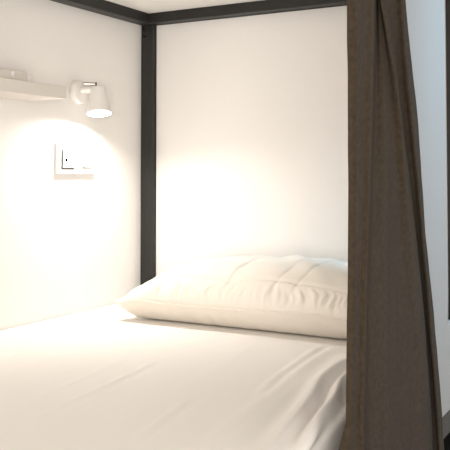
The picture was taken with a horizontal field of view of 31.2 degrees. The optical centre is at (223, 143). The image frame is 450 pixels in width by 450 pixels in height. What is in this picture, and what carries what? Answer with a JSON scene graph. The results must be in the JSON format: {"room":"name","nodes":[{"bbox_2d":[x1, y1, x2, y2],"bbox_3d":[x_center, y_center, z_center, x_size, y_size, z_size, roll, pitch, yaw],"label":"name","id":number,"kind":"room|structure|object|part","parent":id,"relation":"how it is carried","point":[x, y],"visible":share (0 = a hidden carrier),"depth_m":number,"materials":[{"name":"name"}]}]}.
{"room":"dormitory","nodes":[
{"label":"dormitory","id":0,"kind":"room"},
{"bbox_2d":[0,0,140,330],"bbox_3d":[-1.084,-0.434,1.087,0.120,2.700,3.600,-1,-2,29],"label":"wall","id":1,"kind":"structure","parent":0,"point":[70,243],"depth_m":2.14,"materials":[{"name":"white paint"}]},
{"bbox_2d":[0,78,65,100],"bbox_3d":[-0.658,-0.137,1.590,0.124,0.030,0.910,-1,-2,29],"label":"wall shelf","id":2,"kind":"object","parent":1,"relation":"attached to","point":[13,89],"visible":1,"depth_m":1.87,"materials":[{"name":"white paint"}]},
{"bbox_2d":[0,68,31,81],"bbox_3d":[-0.518,-0.155,1.854,0.090,0.026,0.137,-1,-2,29],"label":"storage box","id":3,"kind":"object","parent":2,"relation":"on","point":[4,73],"visible":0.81,"depth_m":1.84,"materials":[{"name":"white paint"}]},
{"bbox_2d":[56,141,95,173],"bbox_3d":[-0.396,0.037,2.170,0.013,0.087,0.158,-1,-2,29],"label":"wall socket","id":4,"kind":"object","parent":1,"relation":"attached to","point":[72,157],"visible":1,"depth_m":2.16,"materials":[{"name":"white plastic"}]},
{"bbox_2d":[69,81,111,116],"bbox_3d":[-0.351,-0.122,2.155,0.111,0.099,0.066,-1,-2,29],"label":"wall lamp","id":5,"kind":"object","parent":1,"relation":"attached to","point":[79,91],"visible":1,"depth_m":2.15,"materials":[{"name":"white metal"}]},
{"bbox_3d":[-0.390,-0.140,2.179,0.020,0.063,0.063,-1,-2,29],"label":"mount plate","id":6,"kind":"part","parent":5,"relation":"part of","materials":[{"name":"white metal"}]},
{"bbox_3d":[-0.362,-0.146,2.166,0.046,0.019,0.019,-1,-2,24],"label":"arm","id":7,"kind":"part","parent":5,"relation":"part of","materials":[{"name":"white metal"}]},
{"bbox_3d":[-0.332,-0.111,2.145,0.052,0.053,0.052,-1,-2,29],"label":"bulb","id":8,"kind":"part","parent":5,"relation":"part of","materials":[{"name":"white glass"}]},
{"bbox_3d":[-0.331,-0.114,2.142,0.064,0.082,0.064,-1,-2,29],"label":"lamp shade","id":9,"kind":"part","parent":5,"relation":"part of","materials":[{"name":"white metal"}]},
{"bbox_3d":[0.402,0.936,0.212,3.520,0.100,3.600,-1,-2,29],"label":"floor","id":10,"kind":"structure","parent":0,"visible":0},
{"bbox_2d":[50,0,449,449],"bbox_3d":[-0.320,-0.051,1.314,0.978,1.950,2.122,-1,-2,29],"label":"bunk bed","id":11,"kind":"object","parent":10,"relation":"on","point":[244,103],"visible":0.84,"depth_m":2.25,"materials":[{"name":"black"}]},
{"bbox_3d":[-0.734,-0.413,1.544,0.042,0.042,2.015,-1,-2,29],"label":"rail","id":12,"kind":"part","parent":11,"relation":"part of","materials":[{"name":"black metal"}]},
{"bbox_3d":[-0.223,-0.011,2.450,0.042,1.950,0.042,-1,-2,29],"label":"post","id":13,"kind":"part","parent":11,"relation":"part of","materials":[{"name":"black metal"}]},
{"bbox_2d":[0,303,346,449],"bbox_3d":[-0.322,0.490,1.299,0.969,0.162,2.027,-1,-2,29],"label":"sheet","id":14,"kind":"object","parent":11,"relation":"on","point":[108,377],"visible":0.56,"depth_m":1.42,"materials":[{"name":"white fabric"}]},
{"bbox_2d":[114,255,347,338],"bbox_3d":[0.127,0.363,2.030,0.737,0.166,0.358,-1,-2,29],"label":"pillow","id":15,"kind":"object","parent":14,"relation":"on","point":[295,294],"visible":0.68,"depth_m":1.92,"materials":[{"name":"beige fabric"}]},
{"bbox_3d":[0.172,-0.389,2.228,0.962,0.042,0.062,-1,-2,29],"label":"rail","id":16,"kind":"part","parent":11,"relation":"part of","materials":[{"name":"black metal"}]},
{"bbox_3d":[0.183,0.122,2.228,0.874,0.976,0.022,-1,-2,29],"label":"head panel","id":17,"kind":"part","parent":11,"relation":"part of","materials":[{"name":"white paint"}]},
{"bbox_2d":[339,0,443,449],"bbox_3d":[0.308,0.190,1.381,0.032,1.252,0.682,-1,-2,29],"label":"curtain","id":18,"kind":"object","parent":11,"relation":"hanging from","point":[393,394],"visible":1,"depth_m":1.30,"materials":[{"name":"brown fabric"}]},
{"bbox_3d":[0.431,0.104,1.702,0.014,0.978,0.619,-1,-2,29],"label":"privacy panel","id":19,"kind":"part","parent":11,"relation":"part of","materials":[{"name":"grey laminate"}]},
{"bbox_3d":[0.074,0.595,1.072,0.042,0.049,2.037,-1,-2,29],"label":"rail","id":20,"kind":"part","parent":11,"relation":"part of","materials":[{"name":"black metal"}]},
{"bbox_3d":[0.069,0.768,1.069,0.015,0.296,2.035,-1,-2,29],"label":"plinth panel","id":21,"kind":"part","parent":11,"relation":"part of","materials":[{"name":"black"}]},
{"bbox_3d":[0.580,-0.027,2.003,0.042,1.950,0.042,-1,-2,29],"label":"post","id":22,"kind":"part","parent":11,"relation":"part of","materials":[{"name":"black metal"}]}
]}

